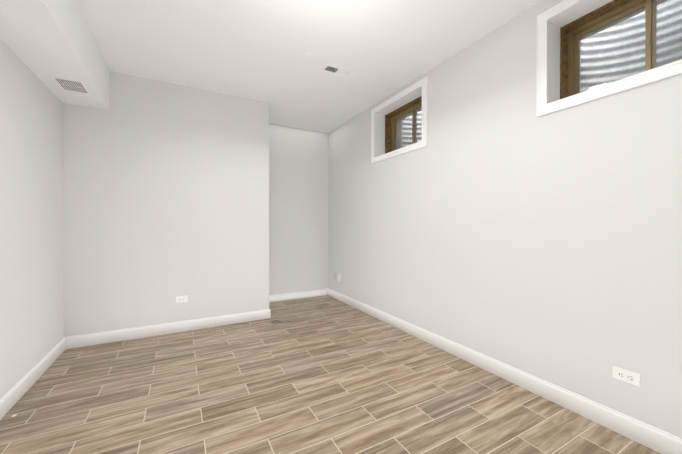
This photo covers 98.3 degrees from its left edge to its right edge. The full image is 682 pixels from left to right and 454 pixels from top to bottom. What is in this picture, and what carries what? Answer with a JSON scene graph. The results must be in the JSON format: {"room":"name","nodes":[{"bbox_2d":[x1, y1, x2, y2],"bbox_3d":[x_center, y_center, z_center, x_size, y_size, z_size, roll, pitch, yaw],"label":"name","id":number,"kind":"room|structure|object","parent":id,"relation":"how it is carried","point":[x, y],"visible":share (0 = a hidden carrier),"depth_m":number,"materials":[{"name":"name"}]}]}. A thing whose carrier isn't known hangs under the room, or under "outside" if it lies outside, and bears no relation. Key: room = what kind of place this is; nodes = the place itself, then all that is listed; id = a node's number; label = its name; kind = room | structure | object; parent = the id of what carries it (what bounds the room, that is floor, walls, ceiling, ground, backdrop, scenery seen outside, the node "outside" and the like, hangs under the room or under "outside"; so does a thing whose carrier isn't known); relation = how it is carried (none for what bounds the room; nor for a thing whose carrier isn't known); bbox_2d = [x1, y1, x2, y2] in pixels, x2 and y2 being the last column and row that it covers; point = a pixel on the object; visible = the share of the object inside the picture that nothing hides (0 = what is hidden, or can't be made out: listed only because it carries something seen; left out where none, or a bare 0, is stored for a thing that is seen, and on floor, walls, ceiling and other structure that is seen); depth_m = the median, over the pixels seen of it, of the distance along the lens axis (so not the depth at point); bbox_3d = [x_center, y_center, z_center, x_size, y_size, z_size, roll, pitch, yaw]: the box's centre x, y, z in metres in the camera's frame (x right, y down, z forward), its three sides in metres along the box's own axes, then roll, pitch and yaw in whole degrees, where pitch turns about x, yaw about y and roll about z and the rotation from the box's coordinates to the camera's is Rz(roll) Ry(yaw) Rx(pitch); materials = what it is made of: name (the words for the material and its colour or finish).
{"room":"basement room","nodes":[
{"label":"basement room","id":0,"kind":"room"},
{"bbox_2d":[0,38,63,397],"bbox_3d":[-1.519,-0.188,0.627,0.140,2.700,4.900,0,0,-29],"label":"wall","id":1,"kind":"structure","parent":0,"point":[31,237],"depth_m":2.13,"materials":[{"name":"paint"}]},
{"bbox_2d":[0,336,67,419],"bbox_3d":[-1.473,1.104,0.711,0.014,0.115,4.710,0,0,-29],"label":"baseboard","id":2,"kind":"structure","parent":1,"relation":"attached to","point":[12,396],"depth_m":2.12,"materials":[{"name":"paint"}]},
{"bbox_2d":[63,71,268,336],"bbox_3d":[-2.026,-0.204,3.585,2.080,2.700,0.880,0,0,-29],"label":"wall bump-out","id":3,"kind":"object","parent":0,"point":[166,192],"visible":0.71,"depth_m":3.15,"materials":[{"name":"paint"}]},
{"bbox_2d":[68,309,270,348],"bbox_3d":[-1.732,1.090,3.244,1.924,0.115,0.014,0,0,-29],"label":"baseboard","id":4,"kind":"structure","parent":3,"relation":"attached to","point":[83,340],"depth_m":3.14,"materials":[{"name":"paint"}]},
{"bbox_2d":[176,295,187,302],"bbox_3d":[-1.749,0.793,3.236,0.115,0.070,0.008,0,0,-29],"label":"electrical outlet","id":5,"kind":"object","parent":3,"relation":"attached to","point":[179,299],"visible":1,"depth_m":3.23,"materials":[{"name":"white plastic"}]},
{"bbox_2d":[269,123,327,294],"bbox_3d":[-0.579,-0.211,4.795,1.660,2.700,0.140,0,0,-29],"label":"wall","id":6,"kind":"structure","parent":0,"point":[298,209],"depth_m":4.66,"materials":[{"name":"paint"}]},
{"bbox_2d":[269,288,327,302],"bbox_3d":[-0.749,1.082,4.622,1.150,0.115,0.014,0,0,-29],"label":"baseboard","id":7,"kind":"structure","parent":6,"relation":"attached to","point":[319,292],"depth_m":4.65,"materials":[{"name":"paint"}]},
{"bbox_2d":[77,0,540,132],"bbox_3d":[-0.146,-1.615,1.840,3.720,0.140,5.730,0,0,-29],"label":"ceiling","id":8,"kind":"structure","parent":0,"point":[258,50],"depth_m":2.49,"materials":[{"name":"paint"}]},
{"bbox_2d":[0,0,109,109],"bbox_3d":[-1.325,-1.344,0.777,0.350,0.390,4.710,0,0,-29],"label":"soffit beam","id":9,"kind":"structure","parent":8,"relation":"attached to","point":[42,39],"depth_m":1.97,"materials":[{"name":"paint"}]},
{"bbox_2d":[49,74,91,94],"bbox_3d":[-2.191,-1.153,2.403,0.195,0.009,0.290,0,0,-29],"label":"air vent","id":10,"kind":"object","parent":9,"relation":"attached to","point":[71,84],"visible":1,"depth_m":2.38,"materials":[{"name":"white metal"}]},
{"bbox_2d":[321,64,353,77],"bbox_3d":[-0.035,-1.547,2.923,0.300,0.007,0.128,0,0,-29],"label":"ceiling vent","id":11,"kind":"object","parent":8,"relation":"in","point":[336,70],"visible":1,"depth_m":2.92,"materials":[{"name":"white metal"}]},
{"bbox_2d":[0,295,660,453],"bbox_3d":[-0.146,1.215,1.856,3.720,0.120,5.730,0,0,-29],"label":"floor","id":12,"kind":"structure","parent":0,"point":[327,374],"depth_m":1.96,"materials":[{"name":"brown tile"}]},
{"bbox_2d":[328,0,681,437],"bbox_3d":[1.290,-0.199,2.631,0.450,2.700,5.730,0,0,-29],"label":"wall","id":13,"kind":"structure","parent":0,"point":[496,218],"depth_m":2.09,"materials":[{"name":"paint"}]},
{"bbox_2d":[371,76,427,163],"bbox_3d":[0.822,-1.154,3.461,0.471,0.688,0.963,0,0,-29],"label":"window","id":14,"kind":"structure","parent":13,"relation":"in","point":[388,116],"depth_m":3.57,"materials":[{"name":"paint"}]},
{"bbox_2d":[403,111,421,146],"bbox_3d":[1.335,-1.211,3.740,0.684,1.272,1.368,0,0,-29],"label":"window well","id":15,"kind":"object","parent":13,"relation":"attached to","point":[407,125],"depth_m":4.23,"materials":[{"name":"silver metal"}]},
{"bbox_2d":[328,288,681,453],"bbox_3d":[1.086,1.094,2.527,0.014,0.115,5.450,0,0,-29],"label":"baseboard","id":16,"kind":"structure","parent":13,"relation":"attached to","point":[650,436],"depth_m":1.97,"materials":[{"name":"paint"}]},
{"bbox_2d":[536,0,681,116],"bbox_3d":[1.777,-1.099,1.710,0.471,0.688,0.963,0,0,-29],"label":"window","id":17,"kind":"structure","parent":13,"relation":"in","point":[565,28],"depth_m":1.92,"materials":[{"name":"paint"}]},
{"bbox_2d":[613,366,639,386],"bbox_3d":[1.577,0.825,1.631,0.008,0.070,0.115,0,0,-29],"label":"electrical outlet","id":18,"kind":"object","parent":13,"relation":"attached to","point":[627,376],"visible":1,"depth_m":1.63,"materials":[{"name":"white plastic"}]},
{"bbox_2d":[580,0,681,92],"bbox_3d":[2.289,-1.201,1.988,0.684,1.272,1.368,0,0,-29],"label":"window well","id":19,"kind":"object","parent":13,"relation":"attached to","point":[630,50],"depth_m":2.39,"materials":[{"name":"silver metal"}]}
]}

